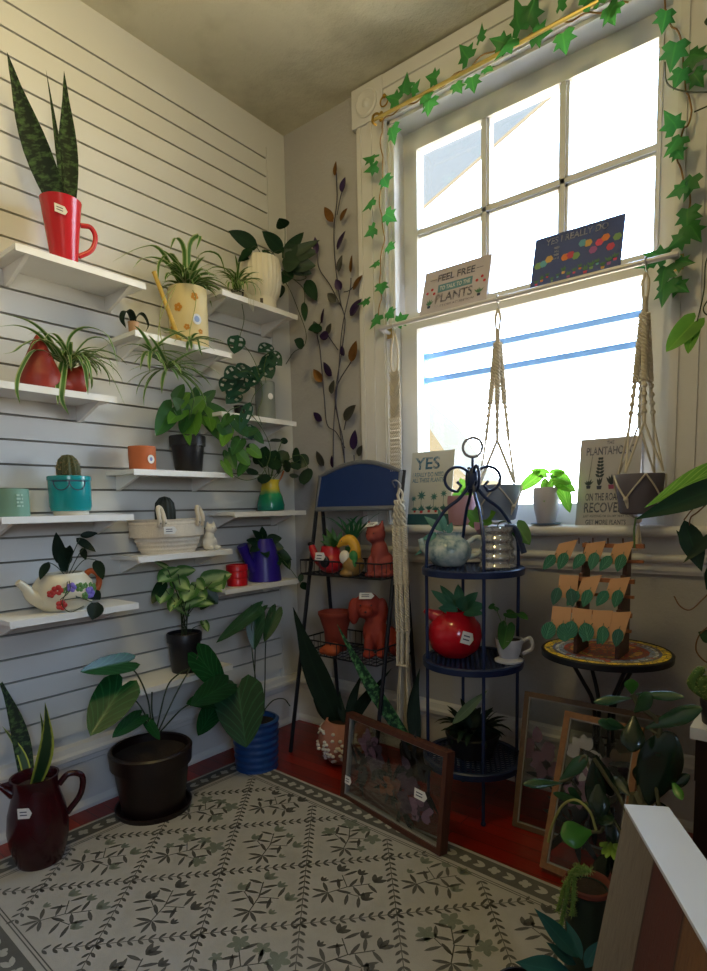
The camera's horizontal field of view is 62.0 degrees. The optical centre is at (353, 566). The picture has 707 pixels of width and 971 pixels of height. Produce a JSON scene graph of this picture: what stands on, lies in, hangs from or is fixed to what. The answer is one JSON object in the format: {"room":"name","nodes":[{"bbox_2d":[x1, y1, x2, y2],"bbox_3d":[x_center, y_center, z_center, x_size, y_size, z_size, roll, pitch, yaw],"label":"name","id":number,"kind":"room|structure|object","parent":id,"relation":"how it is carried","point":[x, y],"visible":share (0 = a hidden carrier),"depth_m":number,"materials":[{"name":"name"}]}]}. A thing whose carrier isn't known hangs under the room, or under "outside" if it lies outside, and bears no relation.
{"room":"plant shop","nodes":[
{"label":"plant shop","id":0,"kind":"room"},
{"bbox_2d":[0,0,298,766],"bbox_3d":[-1.668,-0.406,1.177,0.150,2.697,4.550,3,7,38],"label":"wall","id":1,"kind":"structure","parent":0,"point":[163,155],"depth_m":2.09,"materials":[{"name":"paint"}]},
{"bbox_2d":[0,380,116,421],"bbox_3d":[-0.957,-0.500,1.797,0.179,0.066,0.405,3,7,38],"label":"display shelf","id":2,"kind":"object","parent":1,"relation":"attached to","point":[85,403],"visible":1,"depth_m":1.81,"materials":[{"name":"white laminate"}]},
{"bbox_2d":[0,313,125,413],"bbox_3d":[-0.886,-0.599,1.809,0.408,0.281,0.219,-7,8,-44],"label":"spider plant","id":3,"kind":"object","parent":2,"relation":"on","point":[38,367],"visible":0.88,"depth_m":1.78,"materials":[{"name":"green plant"}]},
{"bbox_2d":[0,514,133,535],"bbox_3d":[-0.927,-0.129,1.862,0.179,0.066,0.405,3,7,38],"label":"display shelf","id":4,"kind":"object","parent":1,"relation":"attached to","point":[100,522],"visible":0.93,"depth_m":1.80,"materials":[{"name":"white laminate"}]},
{"bbox_2d":[0,488,30,516],"bbox_3d":[-1.014,-0.190,1.748,0.095,0.082,0.093,3,7,38],"label":"planter pot","id":5,"kind":"object","parent":4,"relation":"on","point":[14,502],"visible":0.98,"depth_m":1.71,"materials":[{"name":"green ceramic"}]},
{"bbox_2d":[46,454,91,515],"bbox_3d":[-0.906,-0.261,1.879,0.130,0.193,0.130,3,7,38],"label":"plant","id":6,"kind":"object","parent":4,"relation":"on","point":[69,492],"visible":1,"depth_m":1.84,"materials":[{"name":"teal ceramic"}]},
{"bbox_2d":[0,598,138,635],"bbox_3d":[-0.921,0.168,1.893,0.179,0.066,0.405,3,7,38],"label":"display shelf","id":7,"kind":"object","parent":1,"relation":"attached to","point":[9,622],"visible":0.92,"depth_m":1.81,"materials":[{"name":"white laminate"}]},
{"bbox_2d":[15,531,104,619],"bbox_3d":[-0.912,0.028,1.854,0.237,0.276,0.205,-2,6,-13],"label":"teapot","id":8,"kind":"object","parent":7,"relation":"on","point":[63,590],"visible":1,"depth_m":1.84,"materials":[{"name":"beige ceramic"}]},
{"bbox_2d":[0,243,145,312],"bbox_3d":[-0.886,-0.894,1.857,0.179,0.066,0.405,3,7,38],"label":"display shelf","id":9,"kind":"object","parent":1,"relation":"attached to","point":[17,258],"visible":1,"depth_m":1.82,"materials":[{"name":"white laminate"}]},
{"bbox_2d":[7,53,97,261],"bbox_3d":[-0.913,-1.218,1.782,0.121,0.597,0.231,3,7,38],"label":"snake plant","id":10,"kind":"object","parent":9,"relation":"on","point":[61,209],"visible":0.85,"depth_m":1.78,"materials":[{"name":"green plant"}]},
{"bbox_2d":[0,672,298,844],"bbox_3d":[-1.601,0.823,1.235,0.034,0.238,4.300,3,7,38],"label":"baseboard","id":11,"kind":"structure","parent":1,"relation":"attached to","point":[89,756],"depth_m":2.12,"materials":[{"name":"paint"}]},
{"bbox_2d":[106,469,229,490],"bbox_3d":[-0.672,-0.315,2.169,0.179,0.066,0.405,3,7,38],"label":"display shelf","id":12,"kind":"object","parent":1,"relation":"attached to","point":[199,479],"visible":0.98,"depth_m":2.09,"materials":[{"name":"white laminate"}]},
{"bbox_2d":[128,445,155,469],"bbox_3d":[-0.743,-0.380,2.074,0.095,0.085,0.093,3,7,38],"label":"terracotta pot","id":13,"kind":"object","parent":12,"relation":"on","point":[139,456],"visible":0.82,"depth_m":2.04,"materials":[{"name":"ceramic"}]},
{"bbox_2d":[155,384,226,471],"bbox_3d":[-0.620,-0.515,2.202,0.157,0.323,0.325,3,7,38],"label":"pothos plant","id":14,"kind":"object","parent":12,"relation":"on","point":[187,447],"visible":0.92,"depth_m":2.18,"materials":[{"name":"green plant"}]},
{"bbox_2d":[107,330,231,375],"bbox_3d":[-0.660,-0.769,2.149,0.179,0.066,0.405,3,7,38],"label":"display shelf","id":15,"kind":"object","parent":1,"relation":"attached to","point":[209,356],"visible":0.8,"depth_m":2.10,"materials":[{"name":"white laminate"}]},
{"bbox_2d":[119,309,148,331],"bbox_3d":[-0.742,-0.822,1.990,0.044,0.075,0.105,3,7,38],"label":"potted plant","id":16,"kind":"object","parent":15,"relation":"on","point":[132,323],"visible":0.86,"depth_m":1.98,"materials":[{"name":"green plant"}]},
{"bbox_2d":[114,233,227,405],"bbox_3d":[-0.580,-0.881,2.073,0.304,0.671,0.543,0,6,14],"label":"spider plant","id":17,"kind":"object","parent":15,"relation":"on","point":[187,298],"visible":1,"depth_m":2.12,"materials":[{"name":"green plant"}]},
{"bbox_2d":[110,548,232,572],"bbox_3d":[-0.667,-0.023,2.197,0.179,0.066,0.405,3,7,38],"label":"display shelf","id":18,"kind":"object","parent":1,"relation":"attached to","point":[127,561],"visible":0.95,"depth_m":2.10,"materials":[{"name":"white laminate"}]},
{"bbox_2d":[126,505,204,554],"bbox_3d":[-0.678,-0.139,2.159,0.200,0.173,0.306,3,7,38],"label":"rope basket","id":19,"kind":"object","parent":18,"relation":"on","point":[163,535],"visible":1,"depth_m":2.08,"materials":[{"name":"fabric"}]},
{"bbox_2d":[154,496,175,519],"bbox_3d":[-0.688,-0.182,2.152,0.075,0.149,0.075,3,7,38],"label":"plant","id":20,"kind":"object","parent":19,"relation":"in","point":[167,504],"visible":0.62,"depth_m":2.13,"materials":[{"name":"plant"}]},
{"bbox_2d":[202,521,220,549],"bbox_3d":[-0.544,-0.118,2.257,0.063,0.113,0.072,3,7,38],"label":"cat figurine","id":21,"kind":"object","parent":18,"relation":"on","point":[209,542],"visible":0.98,"depth_m":2.23,"materials":[{"name":"white"}]},
{"bbox_2d":[122,662,232,695],"bbox_3d":[-0.672,0.433,2.226,0.179,0.066,0.405,3,7,38],"label":"display shelf","id":22,"kind":"object","parent":1,"relation":"attached to","point":[154,681],"visible":0.45,"depth_m":2.15,"materials":[{"name":"white laminate"}]},
{"bbox_2d":[151,561,231,673],"bbox_3d":[-0.621,0.179,2.244,0.145,0.432,0.345,3,7,38],"label":"plant","id":23,"kind":"object","parent":22,"relation":"on","point":[182,641],"visible":0.98,"depth_m":2.20,"materials":[{"name":"green plant"}]},
{"bbox_2d":[200,411,296,439],"bbox_3d":[-0.441,-0.578,2.439,0.179,0.066,0.405,3,7,38],"label":"display shelf","id":24,"kind":"object","parent":1,"relation":"attached to","point":[270,426],"visible":0.64,"depth_m":2.47,"materials":[{"name":"white laminate"}]},
{"bbox_2d":[217,405,270,480],"bbox_3d":[-0.439,-0.487,2.290,0.125,0.300,0.264,1,6,19],"label":"pothos plant","id":25,"kind":"object","parent":24,"relation":"on","point":[235,453],"visible":0.92,"depth_m":2.25,"materials":[{"name":"green plant"}]},
{"bbox_2d":[219,305,281,439],"bbox_3d":[-0.432,-0.757,2.336,0.162,0.511,0.424,1,6,16],"label":"vine","id":26,"kind":"object","parent":24,"relation":"on","point":[264,394],"visible":0.94,"depth_m":2.39,"materials":[{"name":"plant"}]},
{"bbox_2d":[205,577,298,596],"bbox_3d":[-0.437,0.099,2.495,0.179,0.066,0.405,3,7,38],"label":"display shelf","id":27,"kind":"object","parent":1,"relation":"attached to","point":[251,586],"visible":0.64,"depth_m":2.42,"materials":[{"name":"white laminate"}]},
{"bbox_2d":[226,564,247,586],"bbox_3d":[-0.474,0.034,2.397,0.088,0.086,0.088,3,7,38],"label":"cup","id":28,"kind":"object","parent":27,"relation":"on","point":[239,572],"visible":0.86,"depth_m":2.36,"materials":[{"name":"red ceramic"}]},
{"bbox_2d":[248,538,281,582],"bbox_3d":[-0.385,-0.031,2.537,0.144,0.182,0.144,3,7,38],"label":"pot","id":29,"kind":"object","parent":27,"relation":"on","point":[266,560],"depth_m":2.48,"materials":[{"name":"purple ceramic"}]},
{"bbox_2d":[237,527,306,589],"bbox_3d":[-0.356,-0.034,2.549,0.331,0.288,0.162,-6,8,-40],"label":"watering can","id":30,"kind":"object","parent":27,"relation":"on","point":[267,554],"visible":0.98,"depth_m":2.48,"materials":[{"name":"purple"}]},
{"bbox_2d":[207,289,297,337],"bbox_3d":[-0.434,-1.027,2.415,0.179,0.066,0.405,3,7,38],"label":"display shelf","id":31,"kind":"object","parent":1,"relation":"attached to","point":[269,317],"visible":0.8,"depth_m":2.40,"materials":[{"name":"white laminate"}]},
{"bbox_2d":[217,256,263,309],"bbox_3d":[-0.438,-1.097,2.313,0.128,0.192,0.200,3,7,38],"label":"spider plant","id":32,"kind":"object","parent":31,"relation":"on","point":[236,282],"visible":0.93,"depth_m":2.31,"materials":[{"name":"green plant"}]},
{"bbox_2d":[228,218,321,363],"bbox_3d":[-0.327,-1.158,2.476,0.419,0.628,0.191,-4,6,-25],"label":"plant","id":33,"kind":"object","parent":31,"relation":"on","point":[296,255],"visible":0.84,"depth_m":2.46,"materials":[{"name":"green plant"}]},
{"bbox_2d":[206,510,305,527],"bbox_3d":[-0.406,-0.203,2.512,0.179,0.066,0.405,3,7,38],"label":"display shelf","id":34,"kind":"object","parent":1,"relation":"attached to","point":[219,518],"visible":0.91,"depth_m":2.42,"materials":[{"name":"white laminate"}]},
{"bbox_2d":[246,438,312,510],"bbox_3d":[-0.328,-0.404,2.565,0.131,0.320,0.379,4,8,43],"label":"plant","id":35,"kind":"object","parent":34,"relation":"on","point":[270,498],"visible":0.96,"depth_m":2.52,"materials":[{"name":"green plant"}]},
{"bbox_2d":[255,380,275,418],"bbox_3d":[-0.374,-0.700,2.499,0.084,0.162,0.084,3,7,38],"label":"pot","id":36,"kind":"object","parent":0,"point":[267,408],"depth_m":2.46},
{"bbox_2d":[80,0,508,135],"bbox_3d":[-0.262,-1.720,-0.009,4.000,0.100,4.700,3,7,38],"label":"ceiling","id":37,"kind":"structure","parent":0,"point":[285,63],"depth_m":2.10,"materials":[{"name":"paint"}]},
{"bbox_2d":[0,720,692,887],"bbox_3d":[-0.206,1.052,0.271,4.000,0.080,4.700,3,7,38],"label":"floor","id":38,"kind":"structure","parent":0,"point":[517,848],"depth_m":2.04,"materials":[{"name":"wood"}]},
{"bbox_2d":[0,762,564,970],"bbox_3d":[-0.106,0.890,1.420,1.861,0.008,1.100,4,8,41],"label":"area rug","id":39,"kind":"object","parent":38,"relation":"on","point":[274,870],"visible":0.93,"depth_m":1.56,"materials":[{"name":"beige fabric"}]},
{"bbox_2d":[0,682,85,871],"bbox_3d":[-0.968,0.607,1.739,0.334,0.541,0.180,0,6,13],"label":"snake plant","id":40,"kind":"object","parent":39,"relation":"on","point":[37,821],"visible":1,"depth_m":1.69,"materials":[{"name":"red ceramic"}]},
{"bbox_2d":[80,643,223,825],"bbox_3d":[-0.659,0.557,2.046,0.534,0.567,0.276,-5,7,-35],"label":"plant","id":41,"kind":"object","parent":39,"relation":"on","point":[149,770],"visible":0.92,"depth_m":1.95,"materials":[{"name":"green plant"}]},
{"bbox_2d":[190,601,289,774],"bbox_3d":[-0.424,0.483,2.241,0.196,0.666,0.545,1,6,17],"label":"monstera plant","id":42,"kind":"object","parent":39,"relation":"on","point":[241,711],"visible":1,"depth_m":2.26,"materials":[{"name":"green plant"}]},
{"bbox_2d":[340,711,454,855],"bbox_3d":[0.125,0.686,1.916,0.067,0.362,0.490,-6,7,-37],"label":"flower picture","id":43,"kind":"object","parent":39,"relation":"on","point":[423,802],"visible":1,"depth_m":1.87,"materials":[{"name":"red wood"}]},
{"bbox_2d":[500,908,597,970],"bbox_3d":[0.350,0.763,1.091,0.192,0.293,0.120,3,7,38],"label":"plant","id":44,"kind":"object","parent":39,"relation":"on","point":[568,945],"visible":0.94,"depth_m":1.06,"materials":[{"name":"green plant"}]},
{"bbox_2d":[554,862,609,970],"bbox_3d":[0.499,0.746,1.268,0.103,0.284,0.116,3,7,38],"label":"succulent","id":45,"kind":"object","parent":39,"relation":"on","point":[584,891],"visible":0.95,"depth_m":1.24,"materials":[{"name":"plant"}]},
{"bbox_2d":[523,679,701,877],"bbox_3d":[0.589,0.566,1.243,0.201,0.662,0.427,-4,7,-30],"label":"jade plant","id":46,"kind":"object","parent":39,"relation":"on","point":[658,769],"visible":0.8,"depth_m":1.25,"materials":[{"name":"green plant"}]},
{"bbox_2d":[293,608,391,764],"bbox_3d":[-0.015,0.472,2.381,0.367,0.644,0.242,2,6,27],"label":"snake plant","id":47,"kind":"object","parent":38,"relation":"on","point":[329,706],"visible":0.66,"depth_m":2.38,"materials":[{"name":"green plant"}]},
{"bbox_2d":[289,460,415,780],"bbox_3d":[-0.003,0.177,2.416,0.484,1.227,0.321,3,7,38],"label":"stand","id":48,"kind":"object","parent":38,"relation":"on","point":[357,485],"visible":0.63,"depth_m":2.40,"materials":[{"name":"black metal"}]},
{"bbox_2d":[308,528,342,572],"bbox_3d":[-0.103,-0.069,2.449,0.242,0.193,0.122,3,7,38],"label":"planter","id":49,"kind":"object","parent":48,"relation":"on","point":[330,552],"visible":0.81,"depth_m":2.42,"materials":[{"name":"red ceramic"}]},
{"bbox_2d":[318,608,349,651],"bbox_3d":[-0.074,0.266,2.455,0.146,0.164,0.146,3,7,38],"label":"pot","id":50,"kind":"object","parent":48,"relation":"on","point":[332,618],"visible":0.81,"depth_m":2.41,"materials":[{"name":"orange ceramic"}]},
{"bbox_2d":[300,558,392,580],"bbox_3d":[-0.004,0.003,2.406,0.424,0.065,0.177,3,7,38],"label":"wire tray","id":51,"kind":"object","parent":48,"relation":"on","point":[320,573],"depth_m":2.38,"materials":[{"name":"black metal"}]},
{"bbox_2d":[337,534,363,576],"bbox_3d":[-0.005,-0.044,2.323,0.103,0.169,0.089,-4,6,-25],"label":"figurine","id":52,"kind":"object","parent":48,"relation":"on","point":[348,560],"visible":0.99,"depth_m":2.30,"materials":[{"name":"yellow"}]},
{"bbox_2d":[326,513,381,552],"bbox_3d":[-0.013,-0.100,2.431,0.327,0.250,0.116,3,7,38],"label":"fern plant","id":53,"kind":"object","parent":48,"relation":"on","point":[346,530],"visible":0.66,"depth_m":2.39,"materials":[{"name":"green plant"}]},
{"bbox_2d":[308,629,410,666],"bbox_3d":[0.009,0.324,2.424,0.394,0.065,0.251,3,7,38],"label":"wire tray","id":54,"kind":"object","parent":48,"relation":"on","point":[386,646],"depth_m":2.31,"materials":[{"name":"black metal"}]},
{"bbox_2d":[348,592,396,658],"bbox_3d":[0.106,0.232,2.372,0.210,0.264,0.178,-5,7,-34],"label":"dog figurine","id":55,"kind":"object","parent":48,"relation":"on","point":[367,606],"visible":0.74,"depth_m":2.34,"materials":[{"name":"ceramic"}]},
{"bbox_2d":[365,520,393,577],"bbox_3d":[0.107,-0.069,2.284,0.115,0.225,0.118,3,7,38],"label":"cat figurine","id":56,"kind":"object","parent":48,"relation":"on","point":[375,534],"visible":0.91,"depth_m":2.26,"materials":[{"name":"ceramic"}]},
{"bbox_2d":[392,488,410,732],"bbox_3d":[0.190,0.195,2.271,0.076,0.991,0.058,2,7,28],"label":"macrame hanger","id":57,"kind":"object","parent":48,"relation":"hanging from","point":[399,528],"visible":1,"depth_m":2.24,"materials":[{"name":"fabric"}]},
{"bbox_2d":[338,626,430,780],"bbox_3d":[0.128,0.511,2.215,0.353,0.594,0.131,-2,6,-9],"label":"snake plant","id":58,"kind":"object","parent":38,"relation":"on","point":[372,688],"visible":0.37,"depth_m":2.26,"materials":[{"name":"green plant"}]},
{"bbox_2d":[422,436,524,826],"bbox_3d":[0.402,0.198,1.990,0.340,1.256,0.340,3,7,38],"label":"stand","id":59,"kind":"object","parent":38,"relation":"on","point":[482,664],"visible":0.84,"depth_m":1.93,"materials":[{"name":"blue metal"}]},
{"bbox_2d":[414,509,481,566],"bbox_3d":[0.329,-0.103,2.013,0.167,0.197,0.187,-5,7,-36],"label":"teapot","id":60,"kind":"object","parent":59,"relation":"on","point":[446,549],"visible":0.9,"depth_m":1.97,"materials":[{"name":"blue ceramic"}]},
{"bbox_2d":[423,585,481,658],"bbox_3d":[0.363,0.185,2.004,0.234,0.245,0.186,3,7,38],"label":"aloe plant","id":61,"kind":"object","parent":59,"relation":"on","point":[454,632],"visible":0.95,"depth_m":1.96,"materials":[{"name":"ceramic"}]},
{"bbox_2d":[423,737,518,782],"bbox_3d":[0.411,0.657,2.036,0.340,0.024,0.340,3,7,38],"label":"shelf","id":62,"kind":"object","parent":59,"relation":"attached to","point":[499,758],"depth_m":1.95,"materials":[{"name":"blue metal"}]},
{"bbox_2d":[422,562,524,579],"bbox_3d":[0.399,0.010,1.971,0.340,0.024,0.340,3,7,38],"label":"shelf","id":63,"kind":"object","parent":59,"relation":"attached to","point":[470,570],"depth_m":1.85,"materials":[{"name":"blue metal"}]},
{"bbox_2d":[422,646,524,677],"bbox_3d":[0.405,0.318,2.002,0.340,0.024,0.340,3,7,38],"label":"shelf","id":64,"kind":"object","parent":59,"relation":"attached to","point":[472,666],"depth_m":1.91,"materials":[{"name":"blue metal"}]},
{"bbox_2d":[436,690,511,761],"bbox_3d":[0.413,0.508,2.021,0.257,0.279,0.275,3,7,38],"label":"succulent plant","id":65,"kind":"object","parent":59,"relation":"on","point":[464,737],"visible":0.92,"depth_m":1.97,"materials":[{"name":"green plant"}]},
{"bbox_2d":[479,524,526,569],"bbox_3d":[0.474,-0.066,1.892,0.144,0.143,0.120,3,7,38],"label":"watering can","id":66,"kind":"object","parent":59,"relation":"on","point":[500,548],"visible":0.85,"depth_m":1.86,"materials":[{"name":"silver metal"}]},
{"bbox_2d":[467,507,530,544],"bbox_3d":[0.502,-0.105,1.981,0.090,0.201,0.263,-5,7,-35],"label":"variegated plant","id":67,"kind":"object","parent":66,"relation":"in","point":[472,515],"visible":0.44,"depth_m":2.00,"materials":[{"name":"green plant"}]},
{"bbox_2d":[488,603,533,664],"bbox_3d":[0.521,0.218,1.928,0.136,0.188,0.109,-1,6,-1],"label":"potted plant","id":68,"kind":"object","parent":59,"relation":"on","point":[509,646],"visible":1,"depth_m":1.91,"materials":[{"name":"plant"}]},
{"bbox_2d":[512,691,659,854],"bbox_3d":[0.699,0.629,1.786,0.409,0.423,0.108,3,7,38],"label":"flower picture","id":69,"kind":"object","parent":38,"relation":"on","point":[541,758],"visible":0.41,"depth_m":1.86,"materials":[{"name":"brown wood"}]},
{"bbox_2d":[539,710,644,875],"bbox_3d":[0.654,0.640,1.631,0.249,0.417,0.171,4,8,42],"label":"flower picture","id":70,"kind":"object","parent":38,"relation":"on","point":[572,750],"visible":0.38,"depth_m":1.66,"materials":[{"name":"brown wood"}]},
{"bbox_2d":[541,637,675,817],"bbox_3d":[0.769,0.543,1.811,0.372,0.590,0.372,3,7,38],"label":"table","id":71,"kind":"object","parent":38,"relation":"on","point":[642,657],"visible":0.56,"depth_m":1.74,"materials":[{"name":"tile"}]},
{"bbox_2d":[571,538,644,659],"bbox_3d":[0.736,0.086,1.721,0.193,0.339,0.118,3,7,38],"label":"rack","id":72,"kind":"object","parent":71,"relation":"on","point":[579,645],"visible":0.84,"depth_m":1.72,"materials":[{"name":"brown wood"}]},
{"bbox_2d":[541,606,571,641],"bbox_3d":[0.601,0.167,1.734,0.090,0.097,0.034,3,7,38],"label":"card","id":73,"kind":"object","parent":72,"relation":"hanging from","point":[560,616],"visible":1,"depth_m":1.74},
{"bbox_2d":[543,539,577,569],"bbox_3d":[0.626,-0.036,1.787,0.095,0.094,0.031,3,7,38],"label":"card","id":74,"kind":"object","parent":72,"relation":"hanging from","point":[563,553],"visible":1,"depth_m":1.78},
{"bbox_2d":[551,575,578,606],"bbox_3d":[0.629,0.071,1.753,0.077,0.090,0.032,3,7,38],"label":"card","id":75,"kind":"object","parent":72,"relation":"hanging from","point":[567,588],"visible":1,"depth_m":1.75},
{"bbox_2d":[563,607,593,640],"bbox_3d":[0.651,0.165,1.695,0.088,0.089,0.032,3,7,38],"label":"card","id":76,"kind":"object","parent":72,"relation":"hanging from","point":[581,618],"visible":1,"depth_m":1.70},
{"bbox_2d":[566,575,601,606],"bbox_3d":[0.672,0.070,1.718,0.091,0.095,0.032,3,7,38],"label":"card","id":77,"kind":"object","parent":72,"relation":"hanging from","point":[588,586],"visible":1,"depth_m":1.71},
{"bbox_2d":[573,541,605,569],"bbox_3d":[0.693,-0.034,1.734,0.086,0.086,0.030,3,7,38],"label":"card","id":78,"kind":"object","parent":72,"relation":"hanging from","point":[592,553],"visible":1,"depth_m":1.73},
{"bbox_2d":[582,610,612,644],"bbox_3d":[0.688,0.169,1.665,0.077,0.094,0.033,3,7,38],"label":"card","id":79,"kind":"object","parent":72,"relation":"hanging from","point":[601,619],"visible":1,"depth_m":1.66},
{"bbox_2d":[596,577,629,607],"bbox_3d":[0.735,0.071,1.669,0.084,0.087,0.031,3,7,38],"label":"card","id":80,"kind":"object","parent":72,"relation":"hanging from","point":[617,587],"visible":1,"depth_m":1.67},
{"bbox_2d":[596,612,630,646],"bbox_3d":[0.722,0.171,1.637,0.083,0.098,0.034,3,7,38],"label":"card","id":81,"kind":"object","parent":72,"relation":"hanging from","point":[619,622],"visible":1,"depth_m":1.63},
{"bbox_2d":[599,541,632,571],"bbox_3d":[0.753,-0.030,1.687,0.086,0.088,0.031,3,7,38],"label":"card","id":82,"kind":"object","parent":72,"relation":"on","point":[620,553],"visible":0.98,"depth_m":1.68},
{"bbox_2d":[592,804,706,970],"bbox_3d":[0.378,0.706,0.667,0.212,0.506,0.795,0,6,9],"label":"counter","id":83,"kind":"object","parent":38,"relation":"on","point":[655,915],"visible":1,"depth_m":0.87,"materials":[{"name":"wood"}]},
{"bbox_2d":[690,713,706,859],"bbox_3d":[0.990,0.610,1.280,0.420,0.550,0.330,3,7,38],"label":"table","id":84,"kind":"object","parent":38,"relation":"on","point":[698,729],"visible":0.47,"depth_m":1.26,"materials":[{"name":"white wood"}]},
{"bbox_2d":[633,463,706,662],"bbox_3d":[0.849,0.045,1.295,0.402,0.573,0.210,3,7,38],"label":"plant","id":85,"kind":"object","parent":84,"relation":"on","point":[688,492],"visible":1,"depth_m":1.32,"materials":[{"name":"green plant"}]},
{"bbox_2d":[686,665,706,724],"bbox_3d":[0.772,0.272,1.267,0.098,0.131,0.072,3,7,38],"label":"cactus","id":86,"kind":"object","parent":84,"relation":"on","point":[696,681],"visible":0.99,"depth_m":1.26,"materials":[{"name":"green plant"}]},
{"bbox_2d":[429,401,501,494],"bbox_3d":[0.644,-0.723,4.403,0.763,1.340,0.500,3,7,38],"label":"building","id":87,"kind":"structure","parent":0,"point":[444,434],"depth_m":4.27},
{"bbox_2d":[423,95,554,209],"bbox_3d":[0.673,-2.503,3.224,0.928,0.897,0.030,3,7,38],"label":"sky","id":88,"kind":"structure","parent":0,"point":[443,166],"depth_m":3.30,"materials":[{"name":"white"}]},
{"bbox_2d":[284,98,706,755],"bbox_3d":[1.165,-0.520,1.754,3.850,2.697,0.200,3,7,38],"label":"wall","id":89,"kind":"structure","parent":0,"point":[312,150],"depth_m":2.47,"materials":[{"name":"paint"}]},
{"bbox_2d":[313,162,361,467],"bbox_3d":[-0.070,-1.034,2.518,0.292,1.303,0.021,3,7,38],"label":"leaf sculpture","id":90,"kind":"object","parent":89,"relation":"attached to","point":[329,216],"visible":0.98,"depth_m":2.52,"materials":[{"name":"metal"}]},
{"bbox_2d":[298,671,694,832],"bbox_3d":[1.175,0.717,1.740,3.700,0.238,0.034,3,7,38],"label":"baseboard","id":91,"kind":"structure","parent":89,"relation":"attached to","point":[683,810],"depth_m":2.21,"materials":[{"name":"paint"}]},
{"bbox_2d":[349,0,706,575],"bbox_3d":[0.598,-0.947,2.128,1.395,1.887,0.369,3,7,38],"label":"window","id":92,"kind":"structure","parent":89,"relation":"in","point":[521,79],"depth_m":2.04,"materials":[{"name":"paint"}]},
{"bbox_2d":[389,321,401,471],"bbox_3d":[0.162,-0.624,2.291,0.054,0.637,0.026,3,7,38],"label":"macrame hanger","id":93,"kind":"object","parent":92,"relation":"hanging from","point":[395,429],"visible":0.94,"depth_m":2.29,"materials":[{"name":"fabric"}]},
{"bbox_2d":[407,449,454,524],"bbox_3d":[0.308,-0.314,2.352,0.196,0.294,0.048,3,7,38],"label":"sign","id":94,"kind":"object","parent":92,"relation":"on","point":[428,493],"visible":0.98,"depth_m":2.35,"materials":[{"name":"beige"}]},
{"bbox_2d":[420,254,491,315],"bbox_3d":[0.389,-1.075,2.264,0.287,0.185,0.053,3,7,38],"label":"sign","id":95,"kind":"object","parent":92,"relation":"attached to","point":[467,282],"visible":0.99,"depth_m":2.26,"materials":[{"name":"beige"}]},
{"bbox_2d":[447,478,475,524],"bbox_3d":[0.415,-0.248,2.234,0.118,0.177,0.117,3,7,38],"label":"potted plant","id":96,"kind":"object","parent":92,"relation":"on","point":[456,512],"visible":0.46,"depth_m":2.19,"materials":[{"name":"plant"}]},
{"bbox_2d":[447,495,475,524],"bbox_3d":[0.416,-0.215,2.237,0.118,0.110,0.117,3,7,38],"label":"pot","id":97,"kind":"object","parent":92,"relation":"on","point":[456,512],"depth_m":2.19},
{"bbox_2d":[371,0,598,125],"bbox_3d":[0.503,-1.729,1.932,1.081,0.126,0.067,3,7,38],"label":"rod","id":98,"kind":"object","parent":92,"relation":"attached to","point":[381,114],"visible":0.88,"depth_m":1.99,"materials":[{"name":"gold metal"}]},
{"bbox_2d":[357,0,628,328],"bbox_3d":[0.404,-1.362,2.033,0.994,0.920,0.059,3,7,38],"label":"ivy garland","id":99,"kind":"object","parent":98,"relation":"hanging from","point":[524,16],"visible":0.88,"depth_m":2.00,"materials":[{"name":"green plant"}]},
{"bbox_2d":[480,295,522,524],"bbox_3d":[0.496,-0.534,2.032,0.168,0.777,0.168,-3,6,-15],"label":"macrame hanger","id":100,"kind":"object","parent":92,"relation":"hanging from","point":[497,379],"visible":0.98,"depth_m":2.01,"materials":[{"name":"fabric"}]},
{"bbox_2d":[475,484,520,519],"bbox_3d":[0.503,-0.225,2.063,0.161,0.122,0.161,3,7,38],"label":"pot","id":101,"kind":"object","parent":100,"relation":"in","point":[512,491],"visible":0.73,"depth_m":2.00,"materials":[{"name":"ceramic"}]},
{"bbox_2d":[520,468,575,524],"bbox_3d":[0.671,-0.242,2.023,0.203,0.198,0.104,3,7,38],"label":"pothos plant","id":102,"kind":"object","parent":92,"relation":"on","point":[546,497],"visible":0.98,"depth_m":2.00,"materials":[{"name":"green plant"}]},
{"bbox_2d":[530,213,625,287],"bbox_3d":[0.748,-1.054,1.979,0.297,0.184,0.053,3,7,38],"label":"sign","id":103,"kind":"object","parent":92,"relation":"attached to","point":[592,247],"visible":1,"depth_m":1.97,"materials":[{"name":"blue"}]},
{"bbox_2d":[575,435,641,524],"bbox_3d":[0.836,-0.278,1.933,0.192,0.291,0.048,3,7,38],"label":"sign","id":104,"kind":"object","parent":92,"relation":"on","point":[597,503],"visible":0.8,"depth_m":1.94,"materials":[{"name":"beige"}]},
{"bbox_2d":[613,256,666,550],"bbox_3d":[0.857,-0.473,1.750,0.144,0.856,0.144,-3,6,-15],"label":"macrame hanger","id":105,"kind":"object","parent":92,"relation":"hanging from","point":[643,360],"visible":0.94,"depth_m":1.73,"materials":[{"name":"fabric"}]},
{"bbox_2d":[616,473,664,513],"bbox_3d":[0.862,-0.219,1.775,0.135,0.120,0.135,3,7,38],"label":"pot","id":106,"kind":"object","parent":105,"relation":"in","point":[644,492],"visible":0.85,"depth_m":1.72,"materials":[{"name":"ceramic"}]},
{"bbox_2d":[635,0,706,307],"bbox_3d":[0.903,-1.180,1.669,0.182,0.867,0.054,3,7,38],"label":"ivy garland","id":107,"kind":"object","parent":92,"relation":"hanging from","point":[691,229],"visible":0.96,"depth_m":1.65,"materials":[{"name":"green plant"}]},
{"bbox_2d":[495,636,523,664],"bbox_3d":[0.513,0.273,1.940,0.092,0.076,0.092,3,7,38],"label":"cup","id":108,"kind":"object","parent":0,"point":[512,645],"depth_m":1.91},
{"bbox_2d":[664,18,706,352],"bbox_3d":[0.843,-0.920,1.434,0.180,0.783,0.034,3,7,38],"label":"vine","id":109,"kind":"object","parent":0,"point":[685,331],"visible":1,"depth_m":1.48,"materials":[{"name":"green plant"}]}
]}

